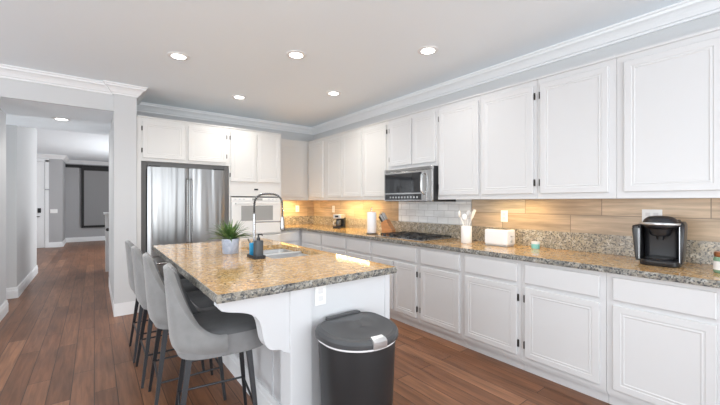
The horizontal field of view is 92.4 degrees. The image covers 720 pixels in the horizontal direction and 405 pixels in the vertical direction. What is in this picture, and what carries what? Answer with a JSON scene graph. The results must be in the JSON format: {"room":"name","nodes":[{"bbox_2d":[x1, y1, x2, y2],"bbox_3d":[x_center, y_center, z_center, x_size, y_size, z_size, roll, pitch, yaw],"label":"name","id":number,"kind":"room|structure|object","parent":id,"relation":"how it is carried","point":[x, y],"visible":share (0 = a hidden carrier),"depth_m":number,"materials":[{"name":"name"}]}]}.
{"room":"kitchen","nodes":[
{"label":"kitchen","id":0,"kind":"room"},
{"bbox_2d":[6,125,36,287],"bbox_3d":[-6.232,-0.010,4.938,2.150,2.680,2.090,0,0,-38],"label":"wall","id":1,"kind":"structure","parent":0,"point":[21,142],"depth_m":5.01,"materials":[{"name":"grey paint"}]},
{"bbox_2d":[6,265,37,298],"bbox_3d":[-6.220,1.255,4.936,2.168,0.150,2.108,0,0,-38],"label":"baseboard","id":2,"kind":"structure","parent":1,"relation":"attached to","point":[13,292],"depth_m":4.97,"materials":[{"name":"white paint"}]},
{"bbox_2d":[37,158,65,241],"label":"wall","id":3,"kind":"structure","parent":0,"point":[57,169],"depth_m":10.07,"materials":[{"name":"grey paint"}]},
{"bbox_2d":[37,162,49,247],"bbox_3d":[-9.333,0.094,9.611,1.020,2.448,0.111,0,0,-38],"label":"door","id":4,"kind":"structure","parent":3,"relation":"in","point":[41,189],"depth_m":9.83,"materials":[{"name":"white paint"}]},
{"bbox_2d":[50,209,57,212],"bbox_3d":[-8.891,0.280,10.021,0.162,0.114,0.011,0,0,-38],"label":"light switch","id":5,"kind":"object","parent":3,"relation":"attached to","point":[51,210],"visible":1,"depth_m":10.02,"materials":[{"name":"white plastic"}]},
{"bbox_2d":[0,97,113,134],"bbox_3d":[-5.278,-1.200,3.313,4.680,0.300,1.810,0,0,-38],"label":"ceiling","id":6,"kind":"structure","parent":0,"point":[21,113],"depth_m":4.26,"materials":[{"name":"white paint"}]},
{"bbox_2d":[52,117,70,120],"bbox_3d":[-3.794,-1.045,4.386,0.184,0.010,0.184,0,0,-38],"label":"recessed light","id":7,"kind":"object","parent":6,"relation":"in","point":[55,118],"visible":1,"depth_m":4.38,"materials":[{"name":"white paint"}]},
{"bbox_2d":[0,78,113,305],"bbox_3d":[-5.008,-0.010,2.962,4.680,2.680,0.955,0,0,-38],"label":"wall","id":8,"kind":"structure","parent":0,"point":[9,88],"depth_m":3.87,"materials":[{"name":"grey paint"}]},
{"bbox_2d":[0,300,8,321],"bbox_3d":[-5.409,1.255,2.663,3.678,0.150,0.976,0,0,-38],"label":"baseboard","id":9,"kind":"structure","parent":8,"relation":"attached to","point":[4,308],"depth_m":3.98,"materials":[{"name":"white paint"}]},
{"bbox_2d":[0,0,719,134],"bbox_3d":[-1.295,-1.294,0.651,7.742,0.112,8.612,0,0,-38],"label":"trim","id":10,"kind":"structure","parent":8,"relation":"attached to","point":[684,11],"depth_m":3.57,"materials":[{"name":"white paint"}]},
{"bbox_2d":[66,163,106,237],"bbox_3d":[-8.341,-0.010,12.225,3.500,2.680,0.150,0,0,-38],"label":"wall","id":11,"kind":"structure","parent":0,"point":[73,175],"depth_m":11.35,"materials":[{"name":"grey paint"}]},
{"bbox_2d":[37,158,48,247],"bbox_3d":[-9.409,0.050,9.613,1.100,2.560,0.024,0,0,-38],"label":"door frame","id":12,"kind":"structure","parent":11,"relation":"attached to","point":[46,161],"depth_m":9.91,"materials":[{"name":"white paint"}]},
{"bbox_2d":[37,154,108,165],"bbox_3d":[-8.751,-1.294,10.913,5.450,0.112,1.432,0,0,-38],"label":"trim","id":13,"kind":"structure","parent":11,"relation":"attached to","point":[65,158],"depth_m":11.20,"materials":[{"name":"white paint"}]},
{"bbox_2d":[49,236,104,247],"bbox_3d":[-8.020,1.255,11.528,3.540,0.150,1.350,0,0,-38],"label":"baseboard","id":14,"kind":"structure","parent":11,"relation":"attached to","point":[94,238],"depth_m":11.35,"materials":[{"name":"white paint"}]},
{"bbox_2d":[65,164,108,227],"bbox_3d":[-8.691,-0.165,11.785,2.090,2.070,0.080,0,0,-38],"label":"projection screen","id":15,"kind":"object","parent":11,"relation":"attached to","point":[94,179],"visible":0.49,"depth_m":11.59,"materials":[{"name":"black"}]},
{"bbox_2d":[109,94,136,303],"bbox_3d":[-3.303,-0.010,4.764,0.220,2.680,1.820,0,0,-38],"label":"wall column","id":16,"kind":"structure","parent":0,"point":[123,129],"depth_m":4.05,"materials":[{"name":"grey paint"}]},
{"bbox_2d":[109,280,134,316],"bbox_3d":[-3.303,1.255,4.763,0.222,0.150,1.822,0,0,-38],"label":"baseboard","id":17,"kind":"structure","parent":16,"relation":"attached to","point":[125,308],"depth_m":4.04,"materials":[{"name":"white paint"}]},
{"bbox_2d":[137,111,313,168],"bbox_3d":[-1.970,-0.010,5.639,2.960,2.680,0.120,0,0,-38],"label":"wall","id":18,"kind":"structure","parent":0,"point":[284,134],"depth_m":5.60,"materials":[{"name":"grey paint"}]},
{"bbox_2d":[281,139,307,199],"bbox_3d":[-1.140,-0.527,5.981,0.979,1.011,0.343,0,0,-38],"label":"upper cabinet","id":19,"kind":"object","parent":18,"relation":"attached to","point":[294,153],"visible":0.55,"depth_m":5.80,"materials":[{"name":"white paint"}]},
{"bbox_2d":[283,200,313,216],"bbox_3d":[-1.242,0.121,6.116,0.982,0.284,0.011,0,0,-38],"label":"tile backsplash","id":20,"kind":"structure","parent":18,"relation":"attached to","point":[306,207],"depth_m":6.22,"materials":[{"name":"brown tile"}]},
{"bbox_2d":[0,240,611,404],"bbox_3d":[-4.106,1.380,4.348,8.000,0.100,18.100,0,0,-38],"label":"floor","id":21,"kind":"structure","parent":0,"point":[62,342],"depth_m":2.83,"materials":[{"name":"brown wood"}]},
{"bbox_2d":[103,212,108,271],"bbox_3d":[-4.741,0.772,6.803,0.510,1.115,0.495,0,0,-38],"label":"base cabinet","id":22,"kind":"object","parent":21,"relation":"on","point":[106,214],"visible":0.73,"depth_m":6.54,"materials":[{"name":"white paint"}]},
{"bbox_2d":[125,240,186,362],"bbox_3d":[-1.812,0.832,3.149,0.553,0.999,0.463,0,0,-38],"label":"bar stool","id":23,"kind":"object","parent":21,"relation":"on","point":[128,244],"visible":0.17,"depth_m":2.93,"materials":[{"name":"grey fabric"}]},
{"bbox_2d":[131,245,204,388],"bbox_3d":[-1.498,0.832,2.759,0.553,0.999,0.463,0,0,-38],"label":"bar stool","id":24,"kind":"object","parent":21,"relation":"on","point":[137,258],"visible":0.4,"depth_m":2.53,"materials":[{"name":"grey fabric"}]},
{"bbox_2d":[137,115,228,312],"bbox_3d":[-2.453,0.148,4.729,1.077,2.363,0.725,0,0,-38],"label":"tall cabinet","id":25,"kind":"object","parent":21,"relation":"on","point":[161,142],"visible":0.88,"depth_m":4.37,"materials":[{"name":"white paint"}]},
{"bbox_2d":[142,252,225,404],"bbox_3d":[-1.173,0.832,2.377,0.553,0.999,0.463,0,0,-35],"label":"bar stool","id":26,"kind":"object","parent":21,"relation":"on","point":[154,284],"visible":0.59,"depth_m":2.16,"materials":[{"name":"grey fabric"}]},
{"bbox_2d":[146,165,224,270],"bbox_3d":[-2.397,0.446,4.688,0.908,1.768,0.806,0,0,-38],"label":"refrigerator","id":27,"kind":"object","parent":21,"relation":"on","point":[182,204],"visible":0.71,"depth_m":4.36,"materials":[{"name":"grey metal"}]},
{"bbox_2d":[163,263,263,404],"bbox_3d":[-0.801,0.832,1.958,0.553,0.999,0.463,0,0,-29],"label":"bar stool","id":28,"kind":"object","parent":21,"relation":"on","point":[196,333],"visible":0.96,"depth_m":1.77,"materials":[{"name":"grey fabric"}]},
{"bbox_2d":[228,127,280,241],"bbox_3d":[-1.719,0.148,5.294,0.774,2.363,0.725,0,0,-38],"label":"tall cabinet","id":29,"kind":"object","parent":21,"relation":"on","point":[254,168],"visible":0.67,"depth_m":4.99,"materials":[{"name":"white paint"}]},
{"bbox_2d":[230,196,279,234],"bbox_3d":[-1.670,0.204,5.230,0.725,0.552,0.674,0,0,-38],"label":"wall oven","id":30,"kind":"object","parent":29,"relation":"in","point":[241,207],"visible":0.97,"depth_m":4.99,"materials":[{"name":"white metal"}]},
{"bbox_2d":[281,230,301,245],"bbox_3d":[-1.054,0.894,5.870,0.979,0.872,0.625,0,0,-38],"label":"base cabinet","id":31,"kind":"object","parent":21,"relation":"on","point":[294,237],"visible":0.2,"depth_m":5.47,"materials":[{"name":"white paint"}]},
{"bbox_2d":[281,216,719,287],"bbox_3d":[0.756,0.359,3.522,0.982,0.193,6.559,0,0,-38],"label":"countertop","id":32,"kind":"structure","parent":31,"relation":"on","point":[614,254],"depth_m":2.81,"materials":[{"name":"stone"}]},
{"bbox_2d":[333,214,345,228],"bbox_3d":[-0.330,0.308,5.384,0.140,0.215,0.195,0,0,27],"label":"coffee machine","id":33,"kind":"object","parent":32,"relation":"on","point":[340,222],"visible":1,"depth_m":5.34,"materials":[{"name":"black plastic"}]},
{"bbox_2d":[366,208,377,233],"bbox_3d":[0.151,0.249,4.426,0.150,0.333,0.150,0,0,-38],"label":"paper towel holder","id":34,"kind":"object","parent":32,"relation":"on","point":[371,216],"visible":0.98,"depth_m":4.37,"materials":[{"name":"white paper"}]},
{"bbox_2d":[379,212,395,233],"bbox_3d":[0.331,0.277,4.407,0.228,0.278,0.100,0,0,34],"label":"knife block","id":35,"kind":"object","parent":32,"relation":"on","point":[386,225],"visible":0.82,"depth_m":4.37,"materials":[{"name":"brown wood"}]},
{"bbox_2d":[375,231,453,241],"bbox_3d":[0.610,0.398,3.985,0.510,0.036,0.760,0,0,-38],"label":"gas cooktop","id":36,"kind":"object","parent":32,"relation":"in","point":[404,235],"visible":1,"depth_m":3.86,"materials":[{"name":"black metal"}]},
{"bbox_2d":[461,226,471,242],"bbox_3d":[1.072,0.331,3.476,0.106,0.170,0.106,0,0,-38],"label":"utensil crock","id":37,"kind":"object","parent":32,"relation":"on","point":[466,231],"visible":0.97,"depth_m":3.43,"materials":[{"name":"white ceramic"}]},
{"bbox_2d":[462,214,466,225],"bbox_3d":[1.047,0.256,3.453,0.051,0.272,0.112,0,0,20],"label":"utensil","id":38,"kind":"object","parent":37,"relation":"in","point":[464,216],"visible":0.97,"depth_m":3.41,"materials":[{"name":"white plastic"}]},
{"bbox_2d":[466,210,470,225],"bbox_3d":[1.097,0.241,3.498,0.051,0.300,0.112,0,0,20],"label":"utensil","id":39,"kind":"object","parent":37,"relation":"in","point":[468,213],"visible":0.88,"depth_m":3.53,"materials":[{"name":"white plastic"}]},
{"bbox_2d":[469,211,474,225],"bbox_3d":[1.086,0.241,3.445,0.045,0.300,0.120,0,0,-38],"label":"utensil","id":40,"kind":"object","parent":37,"relation":"in","point":[473,212],"visible":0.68,"depth_m":3.41,"materials":[{"name":"white"}]},
{"bbox_2d":[485,228,514,246],"bbox_3d":[1.322,0.337,3.249,0.150,0.156,0.245,0,0,-38],"label":"toaster","id":41,"kind":"object","parent":32,"relation":"on","point":[493,236],"visible":1,"depth_m":3.19,"materials":[{"name":"white plastic"}]},
{"bbox_2d":[531,241,539,248],"bbox_3d":[1.556,0.386,3.060,0.070,0.060,0.070,0,0,-38],"label":"candle","id":42,"kind":"object","parent":32,"relation":"on","point":[534,244],"visible":1,"depth_m":3.03,"materials":[{"name":"teal wax"}]},
{"bbox_2d":[632,216,687,267],"bbox_3d":[1.991,0.255,2.299,0.278,0.322,0.268,0,0,-42],"label":"coffee maker","id":43,"kind":"object","parent":32,"relation":"on","point":[661,241],"visible":1,"depth_m":2.26,"materials":[{"name":"black plastic"}]},
{"bbox_2d":[645,255,675,260],"bbox_3d":[1.965,0.370,2.260,0.152,0.014,0.152,0,0,-42],"label":"drip tray","id":44,"kind":"object","parent":43,"relation":"on","point":[647,257],"depth_m":2.25,"materials":[{"name":"black plastic"}]},
{"bbox_2d":[713,251,719,273],"bbox_3d":[2.108,0.354,1.999,0.087,0.122,0.087,0,0,-38],"label":"candle jar","id":45,"kind":"object","parent":32,"relation":"on","point":[716,259],"visible":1,"depth_m":2.00,"materials":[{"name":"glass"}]},
{"bbox_2d":[214,274,389,404],"bbox_3d":[-0.859,0.894,2.719,1.061,0.872,2.137,0,0,-38],"label":"kitchen island","id":46,"kind":"object","parent":21,"relation":"on","point":[286,367],"visible":0.23,"depth_m":1.85,"materials":[{"name":"white paint"}]},
{"bbox_2d":[152,238,396,303],"bbox_3d":[-0.865,0.436,2.729,1.106,0.040,2.186,0,0,-38],"label":"island countertop","id":47,"kind":"structure","parent":46,"relation":"on","point":[224,278],"depth_m":2.14,"materials":[{"name":"stone"}]},
{"bbox_2d":[208,217,251,253],"bbox_3d":[-1.054,0.269,2.780,0.362,0.294,0.377,0,0,38],"label":"potted plant","id":48,"kind":"object","parent":47,"relation":"on","point":[230,242],"visible":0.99,"depth_m":2.73,"materials":[{"name":"green plant"}]},
{"bbox_2d":[247,254,265,259],"bbox_3d":[-0.770,0.405,2.556,0.084,0.022,0.160,0,0,-38],"label":"soap tray","id":49,"kind":"object","parent":47,"relation":"on","point":[248,255],"visible":0.77,"depth_m":2.50,"materials":[{"name":"black plastic"}]},
{"bbox_2d":[249,243,252,255],"bbox_3d":[-0.802,0.358,2.595,0.055,0.096,0.030,0,0,-38],"label":"sponge","id":50,"kind":"object","parent":49,"relation":"on","point":[250,244],"visible":0.33,"depth_m":2.58,"materials":[{"name":"blue"}]},
{"bbox_2d":[253,234,262,255],"bbox_3d":[-0.744,0.320,2.531,0.060,0.171,0.073,0,0,-38],"label":"soap dispenser","id":51,"kind":"object","parent":49,"relation":"on","point":[257,244],"visible":0.94,"depth_m":2.51,"materials":[{"name":"grey stone"}]},
{"bbox_2d":[247,193,284,242],"bbox_3d":[-0.745,0.173,2.718,0.293,0.487,0.103,0,0,-7],"label":"kitchen faucet","id":52,"kind":"object","parent":47,"relation":"on","point":[282,225],"visible":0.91,"depth_m":2.71,"materials":[{"name":"silver metal"}]},
{"bbox_2d":[263,249,306,258],"bbox_3d":[-0.689,0.508,2.928,0.442,0.143,0.780,0,0,-38],"label":"sink","id":53,"kind":"object","parent":47,"relation":"in","point":[272,253],"visible":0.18,"depth_m":2.99,"materials":[{"name":"silver metal"}]},
{"bbox_2d":[315,285,325,305],"bbox_3d":[-0.217,0.510,1.891,0.070,0.114,0.009,0,0,-38],"label":"wall outlet","id":54,"kind":"object","parent":46,"relation":"attached to","point":[320,292],"visible":0.88,"depth_m":1.89,"materials":[{"name":"white plastic"}]},
{"bbox_2d":[302,230,346,255],"bbox_3d":[-0.322,0.894,5.217,0.615,0.872,1.258,0,0,-38],"label":"base cabinet","id":55,"kind":"object","parent":21,"relation":"on","point":[336,244],"visible":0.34,"depth_m":4.94,"materials":[{"name":"white paint"}]},
{"bbox_2d":[315,310,397,404],"bbox_3d":[0.004,0.979,1.794,0.424,0.702,0.386,0,0,-38],"label":"trash can","id":56,"kind":"object","parent":21,"relation":"on","point":[357,348],"visible":1,"depth_m":1.66,"materials":[{"name":"grey plastic"}]},
{"bbox_2d":[347,237,372,261],"bbox_3d":[0.221,0.894,4.512,0.615,0.872,0.518,0,0,-38],"label":"base cabinet","id":57,"kind":"object","parent":21,"relation":"on","point":[359,248],"visible":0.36,"depth_m":4.30,"materials":[{"name":"white paint"}]},
{"bbox_2d":[373,240,421,329],"bbox_3d":[0.608,0.894,4.011,0.615,0.872,0.744,0,0,-38],"label":"base cabinet","id":58,"kind":"object","parent":21,"relation":"on","point":[404,284],"visible":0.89,"depth_m":3.71,"materials":[{"name":"white paint"}]},
{"bbox_2d":[419,247,465,346],"bbox_3d":[0.997,0.894,3.505,0.615,0.872,0.528,0,0,-38],"label":"base cabinet","id":59,"kind":"object","parent":21,"relation":"on","point":[440,271],"visible":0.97,"depth_m":3.29,"materials":[{"name":"white paint"}]},
{"bbox_2d":[463,253,524,369],"bbox_3d":[1.324,0.894,3.081,0.615,0.872,0.540,0,0,-38],"label":"base cabinet","id":60,"kind":"object","parent":21,"relation":"on","point":[492,286],"visible":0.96,"depth_m":2.86,"materials":[{"name":"white paint"}]},
{"bbox_2d":[522,261,608,402],"bbox_3d":[1.661,0.894,2.643,0.615,0.872,0.560,0,0,-38],"label":"base cabinet","id":61,"kind":"object","parent":21,"relation":"on","point":[564,309],"visible":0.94,"depth_m":2.42,"materials":[{"name":"white paint"}]},
{"bbox_2d":[607,273,719,404],"bbox_3d":[1.994,0.894,2.211,0.615,0.872,0.528,0,0,-38],"label":"base cabinet","id":62,"kind":"object","parent":21,"relation":"on","point":[663,337],"visible":0.97,"depth_m":2.02,"materials":[{"name":"white paint"}]},
{"bbox_2d":[0,0,683,161],"bbox_3d":[-4.106,-1.400,4.348,8.000,0.100,18.100,0,0,-38],"label":"ceiling","id":63,"kind":"structure","parent":0,"point":[366,51],"depth_m":2.97,"materials":[{"name":"white paint"}]},
{"bbox_2d":[167,52,189,59],"bbox_3d":[-1.681,-1.345,3.199,0.184,0.010,0.184,0,0,-38],"label":"recessed light","id":64,"kind":"object","parent":63,"relation":"in","point":[175,55],"visible":1,"depth_m":3.19,"materials":[{"name":"white paint"}]},
{"bbox_2d":[231,95,246,98],"bbox_3d":[-1.561,-1.345,4.452,0.184,0.010,0.184,0,0,-38],"label":"recessed light","id":65,"kind":"object","parent":63,"relation":"in","point":[232,96],"visible":1,"depth_m":4.44,"materials":[{"name":"white paint"}]},
{"bbox_2d":[286,50,305,58],"bbox_3d":[-0.586,-1.345,3.171,0.184,0.010,0.184,0,0,-38],"label":"recessed light","id":66,"kind":"object","parent":63,"relation":"in","point":[294,54],"visible":1,"depth_m":3.15,"materials":[{"name":"white paint"}]},
{"bbox_2d":[326,91,340,95],"bbox_3d":[-0.327,-1.345,4.292,0.184,0.010,0.184,0,0,-38],"label":"recessed light","id":67,"kind":"object","parent":63,"relation":"in","point":[333,93],"visible":1,"depth_m":4.29,"materials":[{"name":"white paint"}]},
{"bbox_2d":[418,46,437,54],"bbox_3d":[0.607,-1.345,3.080,0.184,0.010,0.184,0,0,-38],"label":"recessed light","id":68,"kind":"object","parent":63,"relation":"in","point":[426,50],"visible":1,"depth_m":3.07,"materials":[{"name":"white paint"}]},
{"bbox_2d":[314,12,719,225],"bbox_3d":[1.818,-0.010,3.047,0.120,2.680,8.610,0,0,-38],"label":"wall","id":69,"kind":"structure","parent":0,"point":[711,21],"depth_m":3.01,"materials":[{"name":"grey paint"}]},
{"bbox_2d":[307,137,325,199],"bbox_3d":[-0.605,-0.527,5.823,0.325,1.011,0.584,0,0,-38],"label":"upper cabinet","id":70,"kind":"object","parent":69,"relation":"attached to","point":[317,147],"visible":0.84,"depth_m":5.69,"materials":[{"name":"white paint"}]},
{"bbox_2d":[325,126,363,199],"bbox_3d":[-0.132,-0.527,5.209,0.325,1.011,0.964,0,0,-38],"label":"upper cabinet","id":71,"kind":"object","parent":69,"relation":"attached to","point":[344,150],"visible":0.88,"depth_m":5.05,"materials":[{"name":"white paint"}]},
{"bbox_2d":[363,119,387,199],"bbox_3d":[0.316,-0.527,4.627,0.325,1.011,0.504,0,0,-38],"label":"upper cabinet","id":72,"kind":"object","parent":69,"relation":"attached to","point":[375,134],"visible":0.62,"depth_m":4.51,"materials":[{"name":"white paint"}]},
{"bbox_2d":[388,105,437,169],"bbox_3d":[0.713,-0.709,4.112,0.325,0.648,0.794,0,0,-38],"label":"upper cabinet","id":73,"kind":"object","parent":69,"relation":"attached to","point":[412,137],"visible":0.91,"depth_m":3.97,"materials":[{"name":"white paint"}]},
{"bbox_2d":[384,165,455,201],"bbox_3d":[0.668,-0.192,4.055,0.464,0.383,0.760,0,0,-38],"label":"microwave","id":74,"kind":"object","parent":73,"relation":"attached to","point":[414,184],"visible":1,"depth_m":3.87,"materials":[{"name":"silver metal"}]},
{"bbox_2d":[438,93,480,198],"bbox_3d":[1.113,-0.527,3.593,0.325,1.011,0.514,0,0,-38],"label":"upper cabinet","id":75,"kind":"object","parent":69,"relation":"attached to","point":[459,121],"visible":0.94,"depth_m":3.47,"materials":[{"name":"white paint"}]},
{"bbox_2d":[480,78,537,198],"bbox_3d":[1.432,-0.527,3.178,0.325,1.011,0.531,0,0,-38],"label":"upper cabinet","id":76,"kind":"object","parent":69,"relation":"attached to","point":[509,114],"visible":0.89,"depth_m":3.05,"materials":[{"name":"white paint"}]},
{"bbox_2d":[314,198,719,241],"bbox_3d":[1.159,0.121,3.794,0.011,0.284,6.597,0,0,-38],"label":"tile backsplash","id":77,"kind":"structure","parent":69,"relation":"attached to","point":[701,215],"depth_m":2.93,"materials":[{"name":"brown tile"}]},
{"bbox_2d":[399,202,470,225],"bbox_3d":[0.860,0.132,4.171,0.002,0.262,1.120,0,0,-38],"label":"tile panel","id":78,"kind":"object","parent":77,"relation":"attached to","point":[421,212],"visible":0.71,"depth_m":4.13,"materials":[{"name":"white tile"}]},
{"bbox_2d":[501,210,507,221],"bbox_3d":[1.432,0.145,3.425,0.009,0.114,0.070,0,0,-38],"label":"wall outlet","id":79,"kind":"object","parent":77,"relation":"attached to","point":[504,213],"visible":1,"depth_m":3.42,"materials":[{"name":"white plastic"}]},
{"bbox_2d":[642,209,661,221],"bbox_3d":[2.131,0.115,2.518,0.009,0.114,0.116,0,0,-38],"label":"wall outlet","id":80,"kind":"object","parent":77,"relation":"attached to","point":[645,212],"visible":0.38,"depth_m":2.52,"materials":[{"name":"white plastic"}]},
{"bbox_2d":[537,55,616,198],"bbox_3d":[1.763,-0.527,2.748,0.325,1.011,0.551,0,0,-38],"label":"upper cabinet","id":81,"kind":"object","parent":69,"relation":"attached to","point":[577,106],"visible":0.96,"depth_m":2.62,"materials":[{"name":"white paint"}]},
{"bbox_2d":[616,26,719,197],"bbox_3d":[2.101,-0.527,2.309,0.325,1.011,0.555,0,0,-38],"label":"upper cabinet","id":82,"kind":"object","parent":69,"relation":"attached to","point":[668,92],"visible":1,"depth_m":2.20,"materials":[{"name":"white paint"}]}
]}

